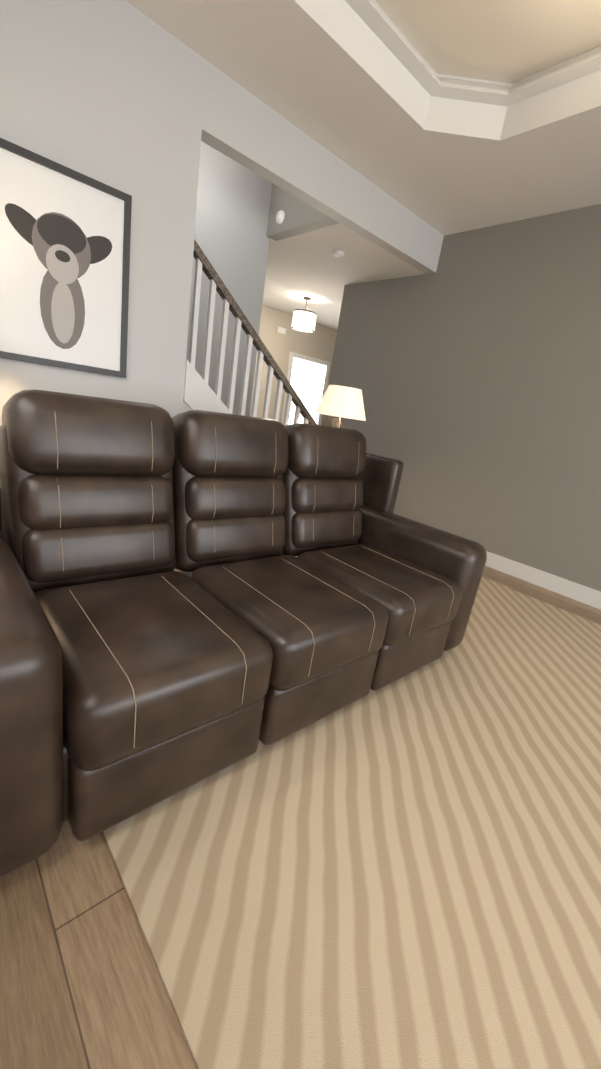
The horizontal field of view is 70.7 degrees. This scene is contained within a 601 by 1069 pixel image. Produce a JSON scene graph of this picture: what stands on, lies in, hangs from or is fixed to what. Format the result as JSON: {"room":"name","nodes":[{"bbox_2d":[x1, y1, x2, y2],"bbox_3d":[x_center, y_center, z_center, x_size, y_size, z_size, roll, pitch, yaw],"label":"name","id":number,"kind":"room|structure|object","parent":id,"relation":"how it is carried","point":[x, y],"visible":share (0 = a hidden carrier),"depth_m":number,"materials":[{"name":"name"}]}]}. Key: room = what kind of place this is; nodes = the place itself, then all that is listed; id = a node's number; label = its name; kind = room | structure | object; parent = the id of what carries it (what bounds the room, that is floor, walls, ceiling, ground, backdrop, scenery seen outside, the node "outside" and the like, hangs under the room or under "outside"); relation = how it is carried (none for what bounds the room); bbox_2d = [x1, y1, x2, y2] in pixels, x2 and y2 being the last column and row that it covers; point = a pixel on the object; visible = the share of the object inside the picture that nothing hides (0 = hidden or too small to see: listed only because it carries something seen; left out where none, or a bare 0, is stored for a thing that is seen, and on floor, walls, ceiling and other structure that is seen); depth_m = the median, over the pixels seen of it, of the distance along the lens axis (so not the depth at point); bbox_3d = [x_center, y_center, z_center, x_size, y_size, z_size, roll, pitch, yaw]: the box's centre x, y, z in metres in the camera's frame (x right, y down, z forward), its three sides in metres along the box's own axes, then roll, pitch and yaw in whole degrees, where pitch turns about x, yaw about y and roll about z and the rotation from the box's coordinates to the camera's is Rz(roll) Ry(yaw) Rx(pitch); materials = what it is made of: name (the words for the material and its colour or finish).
{"room":"living room","nodes":[
{"label":"living room","id":0,"kind":"room"},
{"bbox_2d":[0,0,443,425],"bbox_3d":[-0.410,-1.426,3.306,4.240,3.110,0.120,-6,22,-41],"label":"wall","id":1,"kind":"structure","parent":0,"point":[126,97],"depth_m":2.50,"materials":[{"name":"grey paint"}]},
{"bbox_2d":[0,138,131,377],"bbox_3d":[-1.316,-1.448,2.345,0.711,0.994,0.027,-6,22,-41],"label":"framed picture","id":2,"kind":"object","parent":1,"relation":"attached to","point":[65,235],"visible":0.98,"depth_m":2.34},
{"bbox_2d":[186,141,269,415],"bbox_3d":[-0.987,-1.833,4.023,1.470,3.300,0.121,-6,22,-41],"label":"wall","id":3,"kind":"structure","parent":0,"point":[237,225],"depth_m":3.93,"materials":[{"name":"grey paint"}]},
{"bbox_2d":[250,305,336,424],"bbox_3d":[-1.009,-2.549,7.279,5.850,2.800,0.120,-6,22,-41],"label":"wall","id":4,"kind":"structure","parent":0,"point":[319,343],"depth_m":7.58,"materials":[{"name":"beige paint"}]},
{"bbox_2d":[276,326,285,333],"bbox_3d":[-0.332,-3.547,7.354,0.180,0.090,0.030,-6,22,-41],"label":"air vent","id":5,"kind":"object","parent":4,"relation":"in","point":[281,330],"visible":0.93,"depth_m":7.34,"materials":[{"name":"white plastic"}]},
{"bbox_2d":[280,352,329,424],"bbox_3d":[0.037,-2.319,8.244,1.010,2.130,0.034,-6,22,-41],"label":"door","id":6,"kind":"structure","parent":4,"relation":"in","point":[307,377],"depth_m":8.07,"materials":[{"name":"white"}]},
{"bbox_2d":[0,566,600,1068],"bbox_3d":[0.689,0.764,2.146,10.620,0.050,11.520,-6,22,-41],"label":"floor","id":7,"kind":"structure","parent":0,"point":[82,984],"depth_m":0.90,"materials":[{"name":"brown wood"}]},
{"bbox_2d":[0,479,4,535],"bbox_3d":[-1.760,0.014,2.175,0.440,0.620,0.440,-6,22,-41],"label":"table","id":8,"kind":"object","parent":7,"relation":"on","point":[2,527],"visible":0.11,"depth_m":2.12,"materials":[{"name":"brown"}]},
{"bbox_2d":[0,389,486,876],"bbox_3d":[-0.156,0.068,1.866,2.260,1.088,1.065,-6,22,-41],"label":"sofa","id":9,"kind":"object","parent":7,"relation":"on","point":[314,579],"visible":1,"depth_m":1.49,"materials":[{"name":"leather"}]},
{"bbox_2d":[183,239,341,426],"bbox_3d":[-0.544,-1.132,3.933,1.658,2.156,1.007,-6,22,-41],"label":"stairs","id":10,"kind":"structure","parent":7,"relation":"on","point":[200,393],"depth_m":3.18,"materials":[{"name":"white wood"}]},
{"bbox_2d":[102,577,600,1068],"bbox_3d":[1.340,0.992,1.618,3.380,0.012,3.200,-6,22,-41],"label":"living room rug","id":11,"kind":"object","parent":7,"relation":"on","point":[404,872],"depth_m":1.16,"materials":[{"name":"beige carpet"}]},
{"bbox_3d":[0.202,-0.158,3.782,0.440,0.620,0.440,-6,22,-41],"label":"table","id":12,"kind":"object","parent":7,"relation":"on","visible":0},
{"bbox_2d":[315,385,365,427],"bbox_3d":[0.309,-0.835,3.579,0.430,0.810,0.430,-6,22,-41],"label":"lamp","id":13,"kind":"object","parent":12,"relation":"on","point":[341,401],"visible":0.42,"depth_m":3.35,"materials":[{"name":"white fabric"}]},
{"bbox_2d":[266,182,338,240],"bbox_3d":[0.047,-3.018,3.732,0.120,0.580,0.869,-6,22,-41],"label":"wall","id":14,"kind":"structure","parent":0,"point":[300,217],"depth_m":3.83,"materials":[{"name":"grey paint"}]},
{"bbox_2d":[276,210,284,223],"bbox_3d":[-0.191,-2.927,3.902,0.025,0.110,0.110,-6,22,-41],"label":"smoke detector","id":15,"kind":"object","parent":14,"relation":"attached to","point":[280,215],"visible":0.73,"depth_m":3.89,"materials":[{"name":"white plastic"}]},
{"bbox_2d":[262,223,424,329],"bbox_3d":[0.415,-3.563,5.636,5.730,0.640,3.380,-6,22,-41],"label":"ceiling","id":16,"kind":"structure","parent":0,"point":[299,267],"depth_m":4.69,"materials":[{"name":"white paint"}]},
{"bbox_2d":[291,297,316,332],"bbox_3d":[0.066,-3.211,6.172,0.342,0.435,0.342,-6,22,-41],"label":"chandelier","id":17,"kind":"object","parent":16,"relation":"hanging from","point":[300,320],"visible":1,"depth_m":6.08,"materials":[{"name":"white fabric"}]},
{"bbox_2d":[333,250,343,257],"bbox_3d":[0.376,-2.786,4.206,0.120,0.030,0.120,-6,22,-41],"label":"smoke detector","id":18,"kind":"object","parent":16,"relation":"attached to","point":[338,253],"visible":1,"depth_m":4.17,"materials":[{"name":"white plastic"}]},
{"bbox_2d":[125,0,600,235],"bbox_3d":[2.438,-1.760,0.043,4.240,0.350,7.900,-6,22,-41],"label":"ceiling","id":19,"kind":"structure","parent":0,"point":[338,80],"depth_m":2.57,"materials":[{"name":"white paint"}]},
{"bbox_2d":[345,0,600,106],"bbox_3d":[2.162,-1.953,0.332,2.020,0.110,5.580,-6,22,-41],"label":"crown molding","id":20,"kind":"structure","parent":19,"relation":"attached to","point":[379,22],"depth_m":2.51,"materials":[{"name":"white"}]},
{"bbox_2d":[322,204,600,591],"bbox_3d":[3.395,-0.555,2.408,0.120,3.110,9.200,-6,22,-41],"label":"wall","id":21,"kind":"structure","parent":0,"point":[470,368],"depth_m":3.97,"materials":[{"name":"grey paint"}]},
{"bbox_2d":[485,551,600,609],"bbox_3d":[3.057,0.826,2.855,0.014,0.140,9.000,-6,22,-41],"label":"baseboard","id":22,"kind":"structure","parent":21,"relation":"attached to","point":[569,589],"depth_m":3.77,"materials":[{"name":"white wood"}]}
]}

